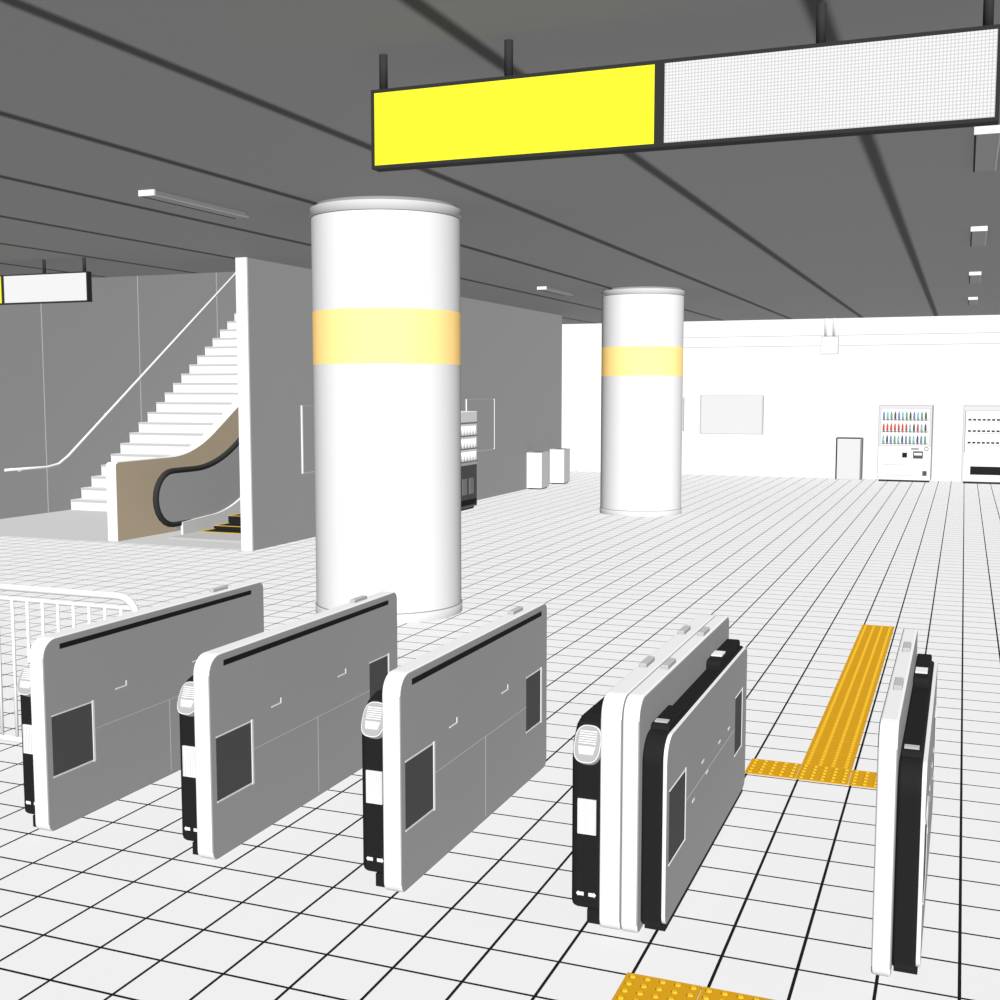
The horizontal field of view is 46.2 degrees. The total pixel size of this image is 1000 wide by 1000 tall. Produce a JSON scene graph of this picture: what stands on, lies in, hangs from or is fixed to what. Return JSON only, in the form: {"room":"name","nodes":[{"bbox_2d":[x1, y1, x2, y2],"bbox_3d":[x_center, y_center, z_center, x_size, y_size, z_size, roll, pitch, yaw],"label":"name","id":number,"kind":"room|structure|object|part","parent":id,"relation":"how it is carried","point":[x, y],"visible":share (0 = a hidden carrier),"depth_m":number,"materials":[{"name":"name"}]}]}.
{"room":"railway station","nodes":[
{"label":"railway station","id":0,"kind":"room"},
{"bbox_2d":[0,272,235,518],"bbox_3d":[-9.446,-3.998,18.541,0.200,9.000,34.100,2,6,21],"label":"wall","id":1,"kind":"structure","parent":0,"point":[91,349],"depth_m":22.42,"materials":[{"name":"white paint"}]},
{"bbox_2d":[4,272,235,471],"bbox_3d":[-6.962,-3.623,24.455,0.128,5.552,9.214,2,6,21],"label":"stair handrail","id":2,"kind":"object","parent":1,"relation":"attached to","point":[234,274],"visible":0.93,"depth_m":23.20,"materials":[{"name":"white metal"}]},
{"bbox_2d":[41,272,217,511],"bbox_3d":[-7.310,-3.985,23.699,0.013,7.990,10.820,2,6,21],"label":"trim","id":3,"kind":"structure","parent":1,"relation":"attached to","point":[216,272],"depth_m":21.54,"materials":[{"name":"grey metal"}]},
{"bbox_2d":[235,257,561,550],"bbox_3d":[-1.058,-4.356,22.357,0.179,9.000,13.610,2,6,21],"label":"wall","id":4,"kind":"structure","parent":0,"point":[511,356],"depth_m":17.50,"materials":[{"name":"white paint"}]},
{"bbox_2d":[301,405,314,473],"bbox_3d":[-2.661,-0.975,18.321,0.030,1.020,1.650,2,6,21],"label":"frame","id":5,"kind":"object","parent":4,"relation":"attached to","point":[301,405],"visible":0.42,"depth_m":17.56,"materials":[{"name":"grey paint"}]},
{"bbox_2d":[302,407,314,471],"bbox_3d":[-2.665,-0.975,18.323,0.020,0.960,1.590,2,6,21],"label":"panel","id":6,"kind":"object","parent":5,"relation":"in","point":[308,412],"visible":0.36,"depth_m":17.72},
{"bbox_2d":[466,399,494,451],"bbox_3d":[-0.394,-1.536,24.037,0.030,1.070,1.500,2,6,21],"label":"frame","id":7,"kind":"object","parent":4,"relation":"attached to","point":[466,399],"visible":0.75,"depth_m":24.69,"materials":[{"name":"grey paint"}]},
{"bbox_2d":[467,400,493,449],"bbox_3d":[-0.398,-1.536,24.039,0.020,1.010,1.440,2,6,21],"label":"panel","id":8,"kind":"object","parent":7,"relation":"in","point":[484,408],"visible":0.79,"depth_m":24.20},
{"bbox_2d":[0,471,999,999],"bbox_3d":[3.484,1.006,13.884,27.600,0.104,34.100,2,6,21],"label":"floor","id":9,"kind":"structure","parent":0,"point":[113,902],"depth_m":6.23,"materials":[{"name":"tile"}]},
{"bbox_2d":[0,583,138,742],"bbox_3d":[-4.252,1.001,7.848,4.541,1.041,0.043,2,6,21],"label":"metal railing","id":10,"kind":"object","parent":9,"relation":"on","point":[132,606],"visible":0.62,"depth_m":7.25,"materials":[{"name":"white metal"}]},
{"bbox_2d":[17,581,263,830],"bbox_3d":[-2.032,1.102,6.880,0.246,1.020,2.000,2,6,21],"label":"gate","id":11,"kind":"object","parent":9,"relation":"on","point":[100,721],"visible":0.89,"depth_m":6.38,"materials":[{"name":"grey metal"}]},
{"bbox_2d":[71,313,237,510],"bbox_3d":[-4.733,-3.111,25.117,3.780,5.996,8.652,2,6,21],"label":"staircase","id":12,"kind":"structure","parent":9,"relation":"on","point":[205,393],"depth_m":23.87,"materials":[{"name":"grey paint"}]},
{"bbox_2d":[106,398,240,542],"bbox_3d":[-2.858,-2.967,21.673,2.295,6.353,10.500,2,6,21],"label":"escalator","id":13,"kind":"object","parent":9,"relation":"on","point":[194,491],"visible":0.23,"depth_m":18.27,"materials":[{"name":"brown metal"}]},
{"bbox_3d":[-3.346,-2.907,21.882,0.090,5.889,9.928,2,6,21],"label":"handrail","id":14,"kind":"part","parent":13,"relation":"part of","materials":[{"name":"black rubber"}]},
{"bbox_3d":[-3.342,-2.870,21.895,0.040,5.887,9.860,2,6,21],"label":"panel","id":15,"kind":"part","parent":13,"relation":"part of","materials":[{"name":"grey"}]},
{"bbox_3d":[-4.179,0.566,17.858,1.510,0.030,0.750,2,6,21],"label":"landing plate","id":16,"kind":"part","parent":13,"relation":"part of","materials":[{"name":"grey metal"}]},
{"bbox_2d":[177,591,397,859],"bbox_3d":[-1.115,1.137,6.509,0.246,1.020,1.980,2,6,21],"label":"gate","id":17,"kind":"object","parent":9,"relation":"on","point":[270,720],"visible":0.93,"depth_m":6.08,"materials":[{"name":"grey metal"}]},
{"bbox_2d":[316,599,461,623],"bbox_3d":[-1.137,1.079,12.062,1.500,0.100,1.500,2,6,21],"label":"ring","id":18,"kind":"object","parent":9,"relation":"on","point":[402,618],"visible":0.33,"depth_m":11.49,"materials":[{"name":"grey metal"}]},
{"bbox_2d":[313,363,460,612],"bbox_3d":[-1.137,-0.166,11.946,1.480,2.400,1.480,2,6,21],"label":"shaft","id":19,"kind":"object","parent":18,"relation":"on","point":[387,436],"visible":0.93,"depth_m":11.31,"materials":[{"name":"grey paint"}]},
{"bbox_2d":[312,308,460,364],"bbox_3d":[-1.137,-1.620,11.809,1.480,0.520,1.480,2,6,21],"label":"band","id":20,"kind":"object","parent":19,"relation":"on","point":[346,335],"visible":0.89,"depth_m":11.16,"materials":[{"name":"yellow"}]},
{"bbox_2d":[311,209,459,311],"bbox_3d":[-1.137,-2.337,11.742,1.480,0.920,1.480,2,6,21],"label":"shaft","id":21,"kind":"object","parent":20,"relation":"on","point":[375,258],"visible":0.85,"depth_m":11.10,"materials":[{"name":"grey paint"}]},
{"bbox_2d":[309,196,460,221],"bbox_3d":[-1.137,-2.849,11.694,1.504,0.130,1.504,2,6,21],"label":"ring","id":22,"kind":"object","parent":21,"relation":"attached to","point":[356,202],"visible":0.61,"depth_m":11.04,"materials":[{"name":"grey"}]},
{"bbox_2d":[361,602,546,891],"bbox_3d":[-0.188,1.172,6.134,0.246,1.020,1.960,2,6,21],"label":"gate","id":23,"kind":"object","parent":9,"relation":"on","point":[454,731],"visible":1,"depth_m":5.69,"materials":[{"name":"grey metal"}]},
{"bbox_2d":[461,411,477,510],"bbox_3d":[-0.872,-0.733,22.008,0.640,1.850,1.050,2,6,21],"label":"vending machine","id":24,"kind":"object","parent":9,"relation":"on","point":[469,434],"visible":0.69,"depth_m":21.99,"materials":[{"name":"grey paint"}]},
{"bbox_2d":[527,451,548,489],"bbox_3d":[0.869,-0.682,26.856,0.366,0.843,0.506,2,6,21],"label":"trash bin","id":25,"kind":"object","parent":9,"relation":"on","point":[537,461],"visible":1,"depth_m":26.65,"materials":[{"name":"white metal"}]},
{"bbox_2d":[550,448,569,483],"bbox_3d":[1.447,-0.819,28.315,0.366,0.843,0.456,2,6,21],"label":"trash bin","id":26,"kind":"object","parent":9,"relation":"on","point":[559,457],"visible":1,"depth_m":28.12,"materials":[{"name":"white metal"}]},
{"bbox_3d":[1.447,-1.231,28.276,0.366,0.015,0.456,2,6,21],"label":"lid","id":27,"kind":"part","parent":26,"relation":"part of","materials":[{"name":"grey plastic"}]},
{"bbox_2d":[600,507,681,516],"bbox_3d":[2.594,0.178,21.664,1.500,0.100,1.500,2,6,21],"label":"ring","id":28,"kind":"object","parent":9,"relation":"on","point":[602,510],"visible":0.62,"depth_m":21.01,"materials":[{"name":"grey metal"}]},
{"bbox_2d":[600,376,682,510],"bbox_3d":[2.594,-1.067,21.547,1.480,2.400,1.480,2,6,21],"label":"shaft","id":29,"kind":"object","parent":28,"relation":"on","point":[641,416],"visible":1,"depth_m":20.92,"materials":[{"name":"grey paint"}]},
{"bbox_2d":[601,346,682,375],"bbox_3d":[2.594,-2.520,21.411,1.480,0.520,1.480,2,6,21],"label":"band","id":30,"kind":"object","parent":29,"relation":"on","point":[619,360],"visible":0.89,"depth_m":20.77,"materials":[{"name":"yellow"}]},
{"bbox_2d":[602,294,683,346],"bbox_3d":[2.594,-3.237,21.344,1.480,0.920,1.480,2,6,21],"label":"shaft","id":31,"kind":"object","parent":30,"relation":"on","point":[627,319],"visible":0.81,"depth_m":20.70,"materials":[{"name":"grey paint"}]},
{"bbox_2d":[601,286,684,296],"bbox_3d":[2.594,-3.750,21.296,1.504,0.130,1.504,2,6,21],"label":"ring","id":32,"kind":"object","parent":31,"relation":"attached to","point":[640,289],"visible":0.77,"depth_m":20.65,"materials":[{"name":"grey"}]},
{"bbox_2d":[572,614,746,932],"bbox_3d":[0.828,1.210,5.735,0.421,1.020,1.960,2,6,21],"label":"gate","id":33,"kind":"object","parent":9,"relation":"on","point":[659,760],"visible":1,"depth_m":4.96,"materials":[{"name":"grey metal"}]},
{"bbox_3d":[1.023,1.288,5.689,0.020,0.792,1.895,2,6,21],"label":"panel","id":34,"kind":"part","parent":33,"relation":"part of","materials":[{"name":"grey metal"}]},
{"bbox_2d":[612,972,773,999],"bbox_3d":[0.695,1.893,3.856,0.880,0.011,1.132,2,6,21],"label":"tactile paving","id":35,"kind":"object","parent":9,"relation":"on","point":[633,986],"visible":1,"depth_m":4.39,"materials":[{"name":"orange"}]},
{"bbox_2d":[745,624,893,788],"bbox_3d":[2.736,1.411,8.992,0.880,0.011,4.824,2,6,21],"label":"tactile paving","id":36,"kind":"object","parent":9,"relation":"on","point":[830,756],"visible":0.94,"depth_m":7.86,"materials":[{"name":"orange"}]},
{"bbox_2d":[835,437,863,479],"bbox_3d":[8.843,-1.052,29.696,0.630,1.050,0.420,2,6,21],"label":"storage cabinet","id":37,"kind":"object","parent":9,"relation":"on","point":[849,450],"visible":1,"depth_m":29.52,"materials":[{"name":"grey metal"}]},
{"bbox_2d":[871,628,937,976],"bbox_3d":[1.864,1.248,5.328,0.179,1.020,1.960,2,6,21],"label":"gate","id":38,"kind":"object","parent":9,"relation":"on","point":[907,724],"visible":1,"depth_m":4.47,"materials":[{"name":"grey metal"}]},
{"bbox_3d":[1.946,1.323,5.326,0.020,0.792,1.895,2,6,21],"label":"panel","id":39,"kind":"part","parent":38,"relation":"part of","materials":[{"name":"grey metal"}]},
{"bbox_2d":[877,405,933,481],"bbox_3d":[10.039,-1.409,29.052,1.260,1.880,0.734,2,6,21],"label":"vending machine","id":40,"kind":"object","parent":9,"relation":"on","point":[905,432],"visible":1,"depth_m":28.74,"materials":[{"name":"grey metal"}]},
{"bbox_3d":[10.153,-0.949,28.698,0.604,0.710,0.025,2,6,21],"label":"payment panel","id":41,"kind":"part","parent":40,"relation":"part of","materials":[{"name":"white plastic"}]},
{"bbox_2d":[961,405,999,483],"bbox_3d":[11.960,-1.339,28.312,1.500,1.880,0.705,2,6,21],"label":"vending machine","id":42,"kind":"object","parent":9,"relation":"on","point":[980,463],"visible":1,"depth_m":28.12,"materials":[{"name":"grey metal"}]},
{"bbox_2d":[0,0,999,323],"bbox_3d":[3.428,-3.221,13.618,27.800,0.250,34.300,2,6,21],"label":"ceiling","id":43,"kind":"structure","parent":0,"point":[261,109],"depth_m":9.63,"materials":[{"name":"grey"}]},
{"bbox_2d":[0,257,91,304],"bbox_3d":[-7.096,-3.081,16.685,3.130,0.600,0.090,2,6,21],"label":"hanging sign","id":44,"kind":"object","parent":43,"relation":"hanging from","point":[60,287],"visible":1,"depth_m":16.35,"materials":[{"name":"grey metal"}]},
{"bbox_3d":[-7.810,-3.009,16.936,1.587,0.374,0.007,2,6,21],"label":"yellow panel","id":45,"kind":"part","parent":44,"relation":"part of","materials":[{"name":"yellow"}]},
{"bbox_3d":[-6.348,-2.955,16.361,1.457,0.374,0.007,2,6,21],"label":"white panel","id":46,"kind":"part","parent":44,"relation":"part of","materials":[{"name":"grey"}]},
{"bbox_2d":[138,189,248,218],"bbox_3d":[-2.935,-2.857,11.359,0.174,0.052,1.520,2,6,21],"label":"ceiling light","id":47,"kind":"object","parent":43,"relation":"attached to","point":[152,194],"depth_m":11.23,"materials":[{"name":"white metal"}]},
{"bbox_2d":[537,286,572,295],"bbox_3d":[1.011,-3.791,21.314,0.174,0.052,1.520,2,6,21],"label":"ceiling light","id":48,"kind":"object","parent":43,"relation":"attached to","point":[544,288],"depth_m":21.15,"materials":[{"name":"white metal"}]},
{"bbox_2d":[371,0,999,171],"bbox_3d":[0.782,-2.059,5.840,3.155,0.610,0.090,2,6,21],"label":"hanging sign","id":49,"kind":"object","parent":43,"relation":"hanging from","point":[950,78],"visible":1,"depth_m":5.73,"materials":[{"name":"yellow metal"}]},
{"bbox_3d":[0.043,-1.988,6.101,1.557,0.384,0.007,2,6,21],"label":"yellow panel","id":50,"kind":"part","parent":49,"relation":"part of","materials":[{"name":"yellow plastic"}]},
{"bbox_3d":[1.516,-1.934,5.522,1.512,0.384,0.007,2,6,21],"label":"white panel","id":51,"kind":"part","parent":49,"relation":"part of","materials":[{"name":"white plastic"}]},
{"bbox_2d":[820,318,838,354],"bbox_3d":[8.350,-4.142,29.683,0.430,0.905,0.150,2,6,21],"label":"junction box","id":52,"kind":"object","parent":43,"relation":"attached to","point":[829,344],"visible":1,"depth_m":29.64,"materials":[{"name":"grey paint"}]},
{"bbox_2d":[968,297,977,304],"bbox_3d":[9.529,-4.009,23.640,0.174,0.052,1.520,2,6,21],"label":"ceiling light","id":53,"kind":"object","parent":43,"relation":"attached to","point":[971,300],"depth_m":23.20,"materials":[{"name":"white metal"}]},
{"bbox_2d":[969,272,980,283],"bbox_3d":[7.583,-3.548,18.732,0.174,0.052,1.520,2,6,21],"label":"ceiling light","id":54,"kind":"object","parent":43,"relation":"attached to","point":[974,277],"depth_m":18.45,"materials":[{"name":"white metal"}]},
{"bbox_2d":[970,226,987,246],"bbox_3d":[5.601,-3.079,13.731,0.174,0.052,1.520,2,6,21],"label":"ceiling light","id":55,"kind":"object","parent":43,"relation":"attached to","point":[978,233],"depth_m":13.43,"materials":[{"name":"white metal"}]},
{"bbox_2d":[973,125,999,171],"bbox_3d":[3.637,-2.615,8.776,0.174,0.052,1.520,2,6,21],"label":"ceiling light","id":56,"kind":"object","parent":43,"relation":"attached to","point":[986,138],"depth_m":8.56,"materials":[{"name":"white metal"}]},
{"bbox_2d":[562,315,999,480],"bbox_3d":[9.780,-2.552,29.573,27.600,4.060,0.200,2,6,21],"label":"wall","id":57,"kind":"structure","parent":0,"point":[812,399],"depth_m":30.22,"materials":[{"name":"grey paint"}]},
{"bbox_2d":[682,395,763,434],"bbox_3d":[5.879,-2.253,30.986,2.130,1.020,0.090,2,6,21],"label":"board","id":58,"kind":"object","parent":57,"relation":"attached to","point":[719,414],"visible":0.99,"depth_m":30.88,"materials":[{"name":"grey"}]},
{"bbox_2d":[683,332,999,347],"bbox_3d":[12.746,-3.891,28.103,20.900,0.280,0.108,2,6,21],"label":"trim","id":59,"kind":"structure","parent":57,"relation":"attached to","point":[980,337],"depth_m":29.56,"materials":[{"name":"grey paint"}]}
]}

